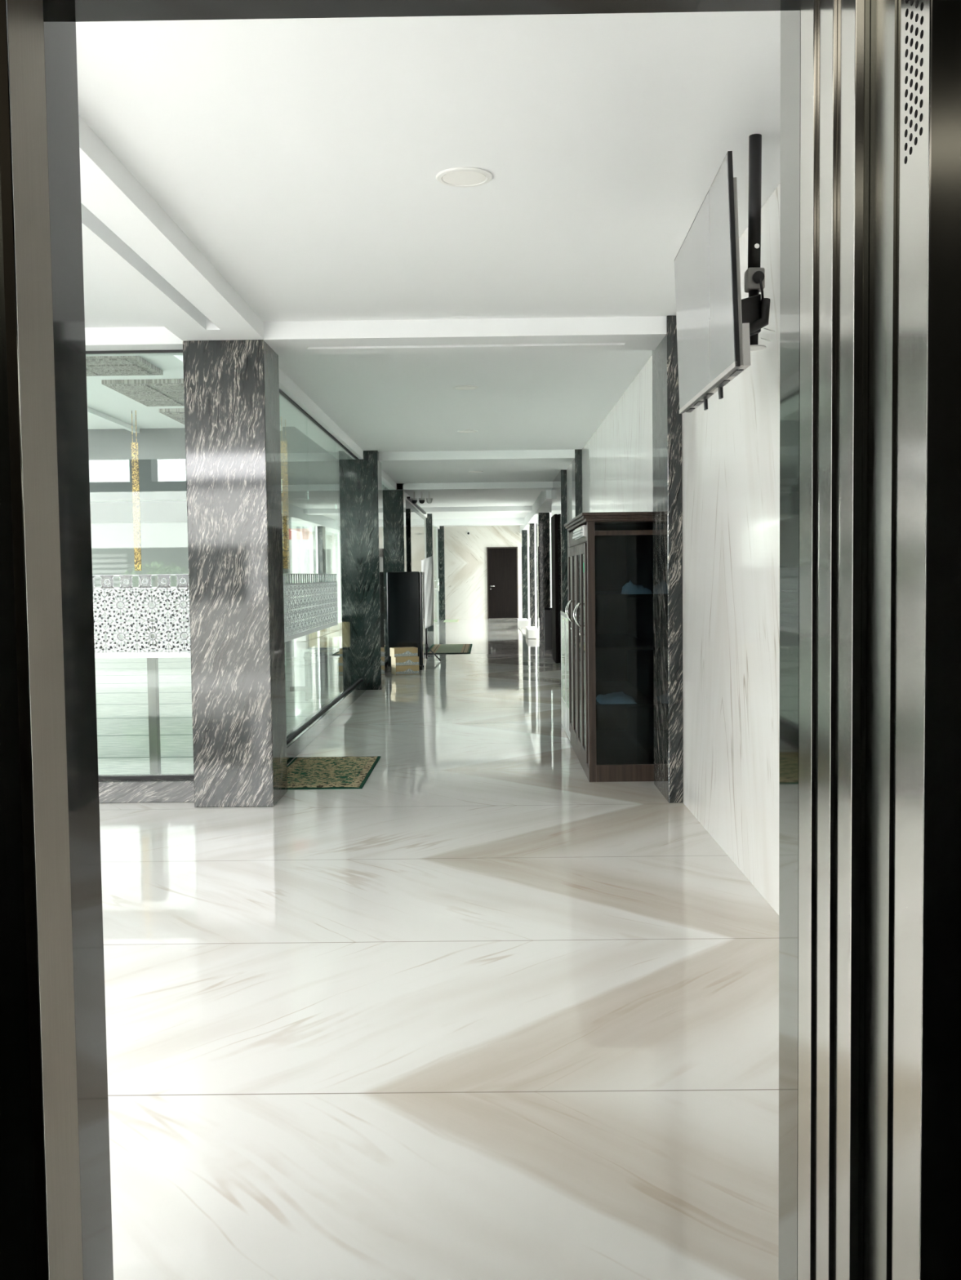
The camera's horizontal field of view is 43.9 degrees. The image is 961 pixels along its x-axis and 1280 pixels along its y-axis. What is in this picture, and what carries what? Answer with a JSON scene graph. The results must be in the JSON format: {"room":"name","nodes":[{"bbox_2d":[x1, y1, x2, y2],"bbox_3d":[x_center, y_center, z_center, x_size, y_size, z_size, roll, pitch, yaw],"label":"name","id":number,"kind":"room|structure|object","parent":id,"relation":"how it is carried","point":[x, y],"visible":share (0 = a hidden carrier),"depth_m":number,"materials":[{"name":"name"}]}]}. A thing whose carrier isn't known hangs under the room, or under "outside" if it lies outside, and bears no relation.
{"room":"elevator interior","nodes":[
{"label":"elevator interior","id":0,"kind":"room"},
{"bbox_2d":[86,355,294,429],"bbox_3d":[-5.202,-2.826,20.587,7.350,0.150,27.450,-1,3,0],"label":"ceiling","id":1,"kind":"structure","parent":0,"point":[102,398],"depth_m":11.52,"materials":[{"name":"white paint"}]},
{"bbox_2d":[85,355,163,376],"bbox_3d":[-3.040,-2.132,9.268,0.930,0.044,0.800,-1,3,0],"label":"coffer","id":2,"kind":"object","parent":1,"relation":"attached to","point":[95,366],"visible":0.52,"depth_m":9.24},
{"bbox_2d":[131,410,142,570],"bbox_3d":[-3.457,-1.496,11.964,0.066,1.599,0.017,-1,3,0],"label":"strip","id":3,"kind":"object","parent":1,"relation":"hanging from","point":[135,454],"visible":1,"depth_m":11.96,"materials":[{"name":"gold metal"}]},
{"bbox_2d":[101,378,184,406],"bbox_3d":[-2.794,-2.216,10.739,0.800,0.044,1.350,-1,3,0],"label":"coffer","id":4,"kind":"object","parent":1,"relation":"attached to","point":[156,392],"visible":0.69,"depth_m":10.38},
{"bbox_2d":[158,408,184,424],"bbox_3d":[-2.782,-2.311,12.461,0.800,0.044,1.300,-1,3,0],"label":"coffer","id":5,"kind":"object","parent":1,"relation":"attached to","point":[176,414],"visible":0.12,"depth_m":11.88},
{"bbox_2d":[87,355,282,432],"bbox_3d":[-3.069,-2.177,10.137,1.660,0.049,6.440,-1,3,0],"label":"trim","id":6,"kind":"structure","parent":1,"relation":"attached to","point":[178,359],"depth_m":12.16,"materials":[{"name":"white paint"}]},
{"bbox_2d":[88,426,336,502],"bbox_3d":[-5.250,-1.960,13.500,7.340,0.799,0.200,-1,3,0],"label":"wall","id":7,"kind":"structure","parent":1,"relation":"attached to","point":[312,473],"depth_m":13.39,"materials":[{"name":"grey paint"}]},
{"bbox_2d":[280,416,289,568],"bbox_3d":[-1.962,-1.514,11.952,0.066,1.599,0.017,-1,3,0],"label":"strip","id":8,"kind":"object","parent":1,"relation":"hanging from","point":[283,444],"visible":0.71,"depth_m":11.95,"materials":[{"name":"gold metal"}]},
{"bbox_2d":[89,498,337,523],"bbox_3d":[-5.190,-2.344,20.013,7.370,0.750,0.250,-1,3,0],"label":"wall","id":9,"kind":"structure","parent":0,"point":[314,509],"depth_m":19.90,"materials":[{"name":"grey"}]},
{"bbox_2d":[90,520,339,652],"bbox_3d":[-5.172,-0.873,20.119,7.370,2.200,0.200,-1,3,0],"label":"wall","id":10,"kind":"structure","parent":0,"point":[164,545],"depth_m":19.99,"materials":[{"name":"grey"}]},
{"bbox_2d":[405,508,424,571],"bbox_3d":[-1.182,-1.088,21.682,0.130,2.360,4.200,-1,3,0],"label":"window","id":11,"kind":"structure","parent":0,"point":[415,524],"depth_m":20.47,"materials":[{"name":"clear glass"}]},
{"bbox_2d":[405,500,427,631],"bbox_3d":[-1.352,-1.237,22.651,0.220,2.555,8.450,-1,3,0],"label":"wall","id":12,"kind":"structure","parent":0,"point":[408,505],"depth_m":25.14,"materials":[{"name":"grey"}]},
{"bbox_2d":[226,339,439,528],"bbox_3d":[-1.382,-2.446,20.507,0.280,0.095,27.200,-1,3,0],"label":"trim","id":13,"kind":"structure","parent":12,"relation":"attached to","point":[290,413],"depth_m":10.07,"materials":[{"name":"white paint"}]},
{"bbox_2d":[411,491,417,503],"bbox_3d":[-1.020,-2.196,18.415,0.100,0.183,0.100,-1,3,0],"label":"dome camera","id":14,"kind":"object","parent":12,"relation":"attached to","point":[414,500],"visible":1,"depth_m":18.39,"materials":[{"name":"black plastic"}]},
{"bbox_2d":[406,496,426,514],"bbox_3d":[-1.139,-2.421,21.608,0.050,0.030,5.000,-1,3,0],"label":"trim","id":15,"kind":"structure","parent":12,"relation":"attached to","point":[408,498],"depth_m":21.41,"materials":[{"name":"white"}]},
{"bbox_2d":[418,491,425,503],"bbox_3d":[-0.905,-2.197,18.414,0.100,0.183,0.100,-1,3,0],"label":"dome camera","id":16,"kind":"object","parent":12,"relation":"attached to","point":[421,500],"visible":1,"depth_m":18.39,"materials":[{"name":"white plastic"}]},
{"bbox_2d":[426,491,432,503],"bbox_3d":[-0.790,-2.199,18.413,0.100,0.183,0.100,-1,3,0],"label":"dome camera","id":17,"kind":"object","parent":12,"relation":"attached to","point":[428,500],"visible":1,"depth_m":18.39,"materials":[{"name":"white plastic"}]},
{"bbox_2d":[396,481,552,493],"bbox_3d":[-0.081,-2.337,18.250,2.335,0.095,0.700,-1,3,0],"label":"trim","id":18,"kind":"structure","parent":12,"relation":"attached to","point":[504,486],"depth_m":17.90,"materials":[{"name":"white paint"}]},
{"bbox_2d":[421,506,532,513],"bbox_3d":[0.076,-2.691,24.639,2.560,0.095,0.700,-1,3,0],"label":"trim","id":19,"kind":"structure","parent":12,"relation":"attached to","point":[485,508],"depth_m":24.29,"materials":[{"name":"white paint"}]},
{"bbox_2d":[75,10,780,526],"bbox_3d":[-2.899,-2.405,16.964,9.000,0.250,34.700,-1,3,0],"label":"ceiling","id":20,"kind":"structure","parent":0,"point":[302,157],"depth_m":4.11,"materials":[{"name":"white paint"}]},
{"bbox_2d":[84,326,182,356],"bbox_3d":[-4.541,-1.649,6.736,5.855,0.095,0.330,-1,3,0],"label":"trim","id":21,"kind":"structure","parent":20,"relation":"attached to","point":[141,338],"depth_m":6.55,"materials":[{"name":"white paint"}]},
{"bbox_2d":[78,114,263,340],"bbox_3d":[-1.412,-1.539,4.026,0.442,0.095,4.870,-1,3,0],"label":"ceiling beam","id":22,"kind":"structure","parent":20,"relation":"attached to","point":[130,242],"depth_m":4.85,"materials":[{"name":"white paint"}]},
{"bbox_2d":[435,166,492,186],"bbox_3d":[-0.056,-1.605,4.138,0.196,0.008,0.196,-1,3,0],"label":"recessed light","id":23,"kind":"object","parent":20,"relation":"in","point":[464,176],"visible":1,"depth_m":4.12,"materials":[{"name":"white plastic"}]},
{"bbox_2d":[442,170,485,185],"bbox_3d":[-0.056,-1.604,4.138,0.150,0.003,0.150,-1,3,0],"label":"diffuser","id":24,"kind":"object","parent":23,"relation":"attached to","point":[449,177],"depth_m":4.13,"materials":[{"name":"white plastic"}]},
{"bbox_2d":[452,385,478,390],"bbox_3d":[-0.111,-1.860,8.792,0.196,0.008,0.196,-1,3,0],"label":"recessed light","id":25,"kind":"object","parent":20,"relation":"in","point":[457,387],"visible":1,"depth_m":8.76,"materials":[{"name":"white"}]},
{"bbox_2d":[455,386,475,389],"bbox_3d":[-0.111,-1.860,8.792,0.150,0.003,0.150,-1,3,0],"label":"diffuser","id":26,"kind":"object","parent":25,"relation":"attached to","point":[456,388],"depth_m":8.80,"materials":[{"name":"white plastic"}]},
{"bbox_2d":[457,430,477,432],"bbox_3d":[-0.123,-2.008,11.488,0.196,0.008,0.196,-1,3,0],"label":"recessed light","id":27,"kind":"object","parent":20,"relation":"in","point":[459,431],"visible":1,"depth_m":11.46,"materials":[{"name":"white plastic"}]},
{"bbox_2d":[460,431,475,432],"bbox_3d":[-0.123,-2.008,11.488,0.150,0.003,0.150,-1,3,0],"label":"diffuser","id":28,"kind":"object","parent":27,"relation":"attached to","point":[460,431],"depth_m":11.49,"materials":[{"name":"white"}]},
{"bbox_2d":[468,471,483,472],"bbox_3d":[-0.062,-2.257,16.001,0.196,0.008,0.196,-1,3,0],"label":"recessed light","id":29,"kind":"object","parent":20,"relation":"in","point":[468,471],"visible":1,"depth_m":15.97,"materials":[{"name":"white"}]},
{"bbox_2d":[432,517,524,525],"bbox_3d":[0.112,-2.941,29.683,2.560,0.150,0.600,-1,3,0],"label":"trim","id":30,"kind":"structure","parent":20,"relation":"attached to","point":[511,521],"depth_m":29.39,"materials":[{"name":"white paint"}]},
{"bbox_2d":[741,133,774,351],"bbox_3d":[0.846,-1.267,3.806,0.173,0.669,0.237,-1,3,0],"label":"mount","id":31,"kind":"object","parent":20,"relation":"attached to","point":[755,310],"visible":0.81,"depth_m":3.78,"materials":[{"name":"black metal"}]},
{"bbox_2d":[674,151,751,413],"bbox_3d":[0.719,-1.063,3.805,0.061,0.629,1.298,-1,3,3],"label":"television","id":32,"kind":"object","parent":31,"relation":"attached to","point":[713,342],"visible":1,"depth_m":3.55,"materials":[{"name":"grey plastic"}]},
{"bbox_2d":[685,408,694,412],"bbox_3d":[0.765,-0.837,4.343,0.018,0.007,0.117,-1,3,3],"label":"vent","id":33,"kind":"object","parent":32,"relation":"attached to","point":[687,410],"depth_m":4.33,"materials":[{"name":"black"}]},
{"bbox_2d":[693,400,703,405],"bbox_3d":[0.753,-0.817,4.117,0.018,0.008,0.130,-1,3,3],"label":"vent","id":34,"kind":"object","parent":32,"relation":"attached to","point":[695,402],"depth_m":4.09,"materials":[{"name":"black"}]},
{"bbox_2d":[701,393,713,399],"bbox_3d":[0.742,-0.796,3.898,0.018,0.009,0.156,-1,3,3],"label":"vent","id":35,"kind":"object","parent":32,"relation":"attached to","point":[704,396],"depth_m":3.88,"materials":[{"name":"black"}]},
{"bbox_2d":[715,379,729,387],"bbox_3d":[0.725,-0.765,3.562,0.018,0.009,0.156,-1,3,3],"label":"vent","id":36,"kind":"object","parent":32,"relation":"attached to","point":[719,384],"depth_m":3.54,"materials":[{"name":"black"}]},
{"bbox_2d":[729,368,743,376],"bbox_3d":[0.712,-0.743,3.317,0.018,0.008,0.130,-1,3,3],"label":"vent","id":37,"kind":"object","parent":32,"relation":"attached to","point":[733,372],"depth_m":3.30,"materials":[{"name":"black"}]},
{"bbox_2d":[94,617,778,1279],"bbox_3d":[-3.614,0.450,17.126,10.500,0.150,34.700,-1,3,0],"label":"floor","id":38,"kind":"structure","parent":0,"point":[482,1007],"depth_m":3.50,"materials":[{"name":"white stone"}]},
{"bbox_2d":[97,773,194,803],"bbox_3d":[-4.510,0.887,6.911,5.854,0.120,0.260,-1,3,0],"label":"baseboard","id":39,"kind":"structure","parent":38,"relation":"on","point":[125,790],"depth_m":6.76,"materials":[{"name":"grey stone"}]},
{"bbox_2d":[85,349,193,779],"bbox_3d":[-4.478,-0.388,6.820,5.750,2.435,0.030,-1,3,0],"label":"glass partition","id":40,"kind":"structure","parent":39,"relation":"on","point":[168,654],"depth_m":6.81,"materials":[{"name":"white glass"}]},
{"bbox_2d":[146,618,160,773],"bbox_3d":[-2.041,0.377,7.446,0.115,1.020,0.120,-1,3,0],"label":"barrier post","id":41,"kind":"object","parent":38,"relation":"on","point":[152,663],"visible":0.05,"depth_m":7.42,"materials":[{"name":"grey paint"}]},
{"bbox_2d":[182,339,287,807],"bbox_3d":[-1.378,-0.362,6.760,0.440,2.555,0.460,-1,3,0],"label":"granite column","id":42,"kind":"structure","parent":38,"relation":"on","point":[231,388],"depth_m":6.54,"materials":[{"name":"grey stone"}]},
{"bbox_2d":[288,528,313,691],"bbox_3d":[-1.978,-0.333,13.241,0.290,1.800,0.150,-1,3,0],"label":"window","id":43,"kind":"structure","parent":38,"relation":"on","point":[300,543],"depth_m":13.19,"materials":[{"name":"white plastic"}]},
{"bbox_2d":[303,619,339,701],"bbox_3d":[-1.591,0.205,12.379,0.465,0.810,0.475,-1,3,0],"label":"padded chair","id":44,"kind":"object","parent":38,"relation":"on","point":[322,667],"visible":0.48,"depth_m":12.19,"materials":[{"name":"beige"}]},
{"bbox_2d":[286,679,366,764],"bbox_3d":[-1.351,0.669,10.172,0.126,0.120,6.240,-1,3,0],"label":"baseboard","id":45,"kind":"structure","parent":38,"relation":"on","point":[295,746],"depth_m":9.76,"materials":[{"name":"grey stone"}]},
{"bbox_2d":[279,388,363,742],"bbox_3d":[-1.360,-0.607,10.107,0.030,2.435,6.230,-1,3,0],"label":"window","id":46,"kind":"structure","parent":45,"relation":"on","point":[346,463],"depth_m":11.59,"materials":[{"name":"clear glass"}]},
{"bbox_2d":[287,755,380,789],"bbox_3d":[-1.000,0.851,7.738,0.592,0.013,1.235,-1,3,0],"label":"rug","id":47,"kind":"object","parent":38,"relation":"on","point":[313,772],"visible":0.87,"depth_m":7.66,"materials":[{"name":"green carpet"}]},
{"bbox_2d":[358,450,385,689],"bbox_3d":[-1.335,-0.778,13.452,0.433,2.649,0.470,-1,3,0],"label":"granite column","id":48,"kind":"structure","parent":38,"relation":"on","point":[370,486],"depth_m":13.23,"materials":[{"name":"stone"}]},
{"bbox_2d":[384,658,390,672],"bbox_3d":[-1.311,0.353,15.903,0.126,0.120,4.300,-1,3,0],"label":"baseboard","id":49,"kind":"structure","parent":38,"relation":"on","point":[386,668],"depth_m":15.86,"materials":[{"name":"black stone"}]},
{"bbox_2d":[381,480,394,661],"bbox_3d":[-1.320,-0.922,15.833,0.030,2.435,4.300,-1,3,0],"label":"window","id":50,"kind":"structure","parent":49,"relation":"on","point":[387,492],"depth_m":16.65,"materials":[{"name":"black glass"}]},
{"bbox_2d":[392,484,406,571],"bbox_3d":[-1.331,-1.040,18.205,0.375,2.649,0.450,-1,3,0],"label":"granite column","id":51,"kind":"structure","parent":38,"relation":"on","point":[398,495],"depth_m":17.95,"materials":[{"name":"stone"}]},
{"bbox_2d":[391,665,419,675],"bbox_3d":[-0.969,0.383,15.351,0.312,0.114,0.220,-2,3,-19],"label":"carton","id":52,"kind":"object","parent":38,"relation":"on","point":[412,669],"visible":0.9,"depth_m":15.25,"materials":[{"name":"beige cardboard"}]},
{"bbox_2d":[391,656,418,666],"bbox_3d":[-0.970,0.268,15.345,0.312,0.114,0.220,-2,3,-19],"label":"carton","id":53,"kind":"object","parent":52,"relation":"on","point":[412,660],"visible":0.9,"depth_m":15.25,"materials":[{"name":"beige cardboard"}]},
{"bbox_2d":[389,646,417,657],"bbox_3d":[-0.987,0.154,15.339,0.312,0.113,0.220,-2,3,-19],"label":"carton","id":54,"kind":"object","parent":53,"relation":"on","point":[409,651],"visible":1,"depth_m":15.24,"materials":[{"name":"beige cardboard"}]},
{"bbox_2d":[386,571,425,670],"bbox_3d":[-1.005,-0.269,16.217,0.479,1.320,0.600,-1,3,0],"label":"cabinet","id":55,"kind":"object","parent":38,"relation":"on","point":[406,625],"visible":0.87,"depth_m":15.91,"materials":[{"name":"black wood"}]},
{"bbox_2d":[426,513,434,631],"bbox_3d":[-1.241,-1.528,27.066,0.340,2.649,0.400,-1,3,0],"label":"granite column","id":56,"kind":"structure","parent":38,"relation":"on","point":[429,535],"depth_m":26.83,"materials":[{"name":"black stone"}]},
{"bbox_2d":[421,555,440,661],"bbox_3d":[-0.802,-0.468,17.662,0.429,1.546,0.382,-1,3,0],"label":"tripod stand","id":57,"kind":"object","parent":38,"relation":"on","point":[427,564],"visible":0.77,"depth_m":17.56,"materials":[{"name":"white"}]},
{"bbox_2d":[432,524,441,626],"bbox_3d":[-1.105,-1.642,30.464,0.124,2.500,6.400,-1,3,0],"label":"window","id":58,"kind":"structure","parent":38,"relation":"on","point":[437,540],"depth_m":31.09,"materials":[{"name":"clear glass"}]},
{"bbox_2d":[438,525,445,619],"bbox_3d":[-1.188,-1.905,33.901,0.350,2.649,0.490,-1,3,0],"label":"granite column","id":59,"kind":"structure","parent":38,"relation":"on","point":[441,529],"depth_m":33.67,"materials":[{"name":"stone"}]},
{"bbox_2d":[427,644,471,653],"bbox_3d":[-0.517,0.149,20.418,0.720,0.011,2.450,-1,3,0],"label":"rug","id":60,"kind":"object","parent":38,"relation":"on","point":[435,648],"visible":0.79,"depth_m":20.20,"materials":[{"name":"green fabric"}]},
{"bbox_2d":[443,619,458,622],"bbox_3d":[-0.805,-0.534,32.902,0.380,0.011,1.350,-1,3,0],"label":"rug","id":61,"kind":"object","parent":38,"relation":"on","point":[445,620],"visible":1,"depth_m":32.63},
{"bbox_2d":[517,618,528,627],"bbox_3d":[1.031,-0.414,28.915,0.230,0.165,1.400,-1,3,0],"label":"block","id":62,"kind":"object","parent":38,"relation":"on","point":[522,623],"visible":0.91,"depth_m":28.22,"materials":[{"name":"white"}]},
{"bbox_2d":[521,529,528,619],"bbox_3d":[1.172,-1.692,31.597,0.140,2.420,0.500,-1,3,0],"label":"granite column","id":63,"kind":"structure","parent":38,"relation":"on","point":[524,532],"depth_m":31.35,"materials":[{"name":"stone"}]},
{"bbox_2d":[525,626,538,638],"bbox_3d":[1.046,-0.157,24.246,0.205,0.165,1.550,-1,3,0],"label":"block","id":64,"kind":"object","parent":38,"relation":"on","point":[531,632],"visible":1,"depth_m":23.48,"materials":[{"name":"white"}]},
{"bbox_2d":[528,523,537,629],"bbox_3d":[1.229,-1.473,27.603,0.170,2.420,0.500,-1,3,0],"label":"granite column","id":65,"kind":"structure","parent":38,"relation":"on","point":[531,541],"depth_m":27.36,"materials":[{"name":"grey stone"}]},
{"bbox_2d":[537,512,550,640],"bbox_3d":[1.215,-1.210,22.810,0.210,2.420,0.500,-1,3,0],"label":"granite column","id":66,"kind":"structure","parent":38,"relation":"on","point":[543,518],"depth_m":22.55,"materials":[{"name":"stone"}]},
{"bbox_2d":[543,607,551,649],"bbox_3d":[1.131,-0.191,19.977,0.140,0.700,0.180,-1,3,0],"label":"waste bin","id":67,"kind":"object","parent":38,"relation":"on","point":[547,611],"visible":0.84,"depth_m":19.89,"materials":[{"name":"black"}]},
{"bbox_2d":[551,469,568,665],"bbox_3d":[1.184,-1.014,17.162,0.180,2.650,2.400,-1,3,0],"label":"granite column","id":68,"kind":"structure","parent":38,"relation":"on","point":[558,491],"depth_m":15.99,"materials":[{"name":"stone"}]},
{"bbox_2d":[551,514,558,663],"bbox_3d":[1.073,-0.742,17.203,0.040,2.095,0.950,-1,3,0],"label":"door","id":69,"kind":"structure","parent":68,"relation":"attached to","point":[553,518],"depth_m":16.82,"materials":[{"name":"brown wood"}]},
{"bbox_2d":[560,610,570,742],"bbox_3d":[0.891,0.258,9.523,0.430,0.957,1.100,-1,3,0],"label":"glass showcase","id":70,"kind":"object","parent":38,"relation":"on","point":[564,620],"visible":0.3,"depth_m":9.56,"materials":[{"name":"clear glass"}]},
{"bbox_2d":[571,448,582,518],"bbox_3d":[1.110,-0.818,13.618,0.080,2.650,0.500,-1,3,0],"label":"granite column","id":71,"kind":"structure","parent":38,"relation":"on","point":[576,464],"depth_m":13.32,"materials":[{"name":"stone"}]},
{"bbox_2d":[564,511,653,782],"bbox_3d":[0.850,0.002,8.027,0.494,1.633,1.700,-1,3,0],"label":"tall cabinet","id":72,"kind":"object","parent":38,"relation":"on","point":[611,631],"visible":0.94,"depth_m":7.91,"materials":[{"name":"brown wood"}]},
{"bbox_2d":[595,691,636,704],"bbox_3d":[0.846,0.352,7.460,0.243,0.060,0.330,-1,3,0],"label":"folded cloth","id":73,"kind":"object","parent":72,"relation":"on","point":[620,697],"visible":0.98,"depth_m":7.34,"materials":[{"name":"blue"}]},
{"bbox_2d":[595,590,653,597],"bbox_3d":[0.873,-0.310,8.014,0.400,0.018,1.570,-1,3,0],"label":"shelf","id":74,"kind":"object","parent":72,"relation":"attached to","point":[598,593],"depth_m":7.23,"materials":[{"name":"brown wood"}]},
{"bbox_2d":[595,633,653,650],"bbox_3d":[0.877,0.009,8.032,0.400,0.018,1.570,-1,3,0],"label":"shelf","id":75,"kind":"object","parent":72,"relation":"attached to","point":[603,642],"depth_m":7.71,"materials":[{"name":"brown wood"}]},
{"bbox_2d":[595,680,653,707],"bbox_3d":[0.881,0.359,8.051,0.400,0.018,1.570,-1,3,0],"label":"shelf","id":76,"kind":"object","parent":72,"relation":"attached to","point":[642,697],"depth_m":7.99,"materials":[{"name":"brown wood"}]},
{"bbox_2d":[621,579,652,594],"bbox_3d":[0.968,-0.332,7.421,0.185,0.087,0.330,-1,3,0],"label":"folded cloth","id":77,"kind":"object","parent":72,"relation":"on","point":[629,588],"visible":1,"depth_m":7.29,"materials":[{"name":"blue fabric"}]},
{"bbox_2d":[652,315,683,803],"bbox_3d":[1.062,-0.441,6.784,0.080,2.650,0.590,-1,3,0],"label":"granite column","id":78,"kind":"structure","parent":38,"relation":"on","point":[667,456],"depth_m":6.54,"materials":[{"name":"stone"}]},
{"bbox_2d":[444,525,528,618],"bbox_3d":[0.089,-1.940,34.245,3.100,2.650,0.200,-1,3,0],"label":"wall","id":79,"kind":"structure","parent":0,"point":[465,555],"depth_m":34.14,"materials":[{"name":"stone"}]},
{"bbox_2d":[486,546,518,618],"bbox_3d":[0.631,-1.636,34.107,0.880,2.045,0.102,-1,3,0],"label":"door","id":80,"kind":"structure","parent":79,"relation":"in","point":[501,562],"depth_m":34.11,"materials":[{"name":"brown wood"}]},
{"bbox_2d":[520,489,551,533],"bbox_3d":[1.268,-2.724,26.207,0.400,0.230,15.750,-1,3,0],"label":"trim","id":81,"kind":"structure","parent":79,"relation":"attached to","point":[543,504],"depth_m":21.82,"materials":[{"name":"white paint"}]},
{"bbox_2d":[528,515,551,627],"bbox_3d":[1.353,-1.530,28.600,0.205,2.420,11.100,-1,3,0],"label":"window","id":82,"kind":"structure","parent":79,"relation":"in","point":[535,524],"depth_m":27.24,"materials":[{"name":"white glass"}]},
{"bbox_2d":[566,182,780,915],"bbox_3d":[1.340,-0.567,8.998,0.445,2.650,14.750,-1,3,0],"label":"wall","id":83,"kind":"structure","parent":0,"point":[731,447],"depth_m":5.18,"materials":[{"name":"white stone"}]},
{"bbox_2d":[263,315,666,355],"bbox_3d":[-0.083,-1.701,6.677,2.178,0.095,0.460,-1,3,0],"label":"ceiling beam","id":84,"kind":"structure","parent":83,"relation":"attached to","point":[593,333],"depth_m":6.46,"materials":[{"name":"white paint"}]},
{"bbox_2d":[378,448,574,465],"bbox_3d":[-0.113,-2.080,13.582,2.335,0.095,0.550,-1,3,0],"label":"trim","id":85,"kind":"structure","parent":83,"relation":"attached to","point":[508,456],"depth_m":13.31,"materials":[{"name":"white paint"}]},
{"bbox_2d":[863,0,960,1279],"bbox_3d":[0.003,0.108,0.211,1.680,2.380,2.390,-1,3,0],"label":"car","id":86,"kind":"object","parent":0,"point":[913,1086],"visible":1,"depth_m":1.21,"materials":[{"name":"silver metal"}]},
{"bbox_2d":[903,0,923,164],"bbox_3d":[0.434,-0.635,1.188,0.004,0.300,0.050,-1,3,0],"label":"speaker grille","id":87,"kind":"object","parent":86,"relation":"attached to","point":[913,9],"depth_m":1.19,"materials":[{"name":"silver metal"}]},
{"bbox_3d":[0.085,-0.143,1.584,2.250,2.650,0.120,-1,3,0],"label":"wall","id":88,"kind":"structure","parent":0,"visible":0},
{"bbox_2d":[0,0,800,1279],"bbox_3d":[-0.088,0.052,1.533,1.400,2.330,0.246,-1,3,0],"label":"door frame","id":89,"kind":"structure","parent":88,"relation":"attached to","point":[55,1211],"depth_m":1.52,"materials":[{"name":"silver metal"}]},
{"bbox_2d":[797,0,871,1279],"bbox_3d":[0.693,0.120,1.453,0.559,2.116,0.197,-1,3,0],"label":"door","id":90,"kind":"structure","parent":88,"relation":"in","point":[854,16],"depth_m":1.42,"materials":[{"name":"silver metal"}]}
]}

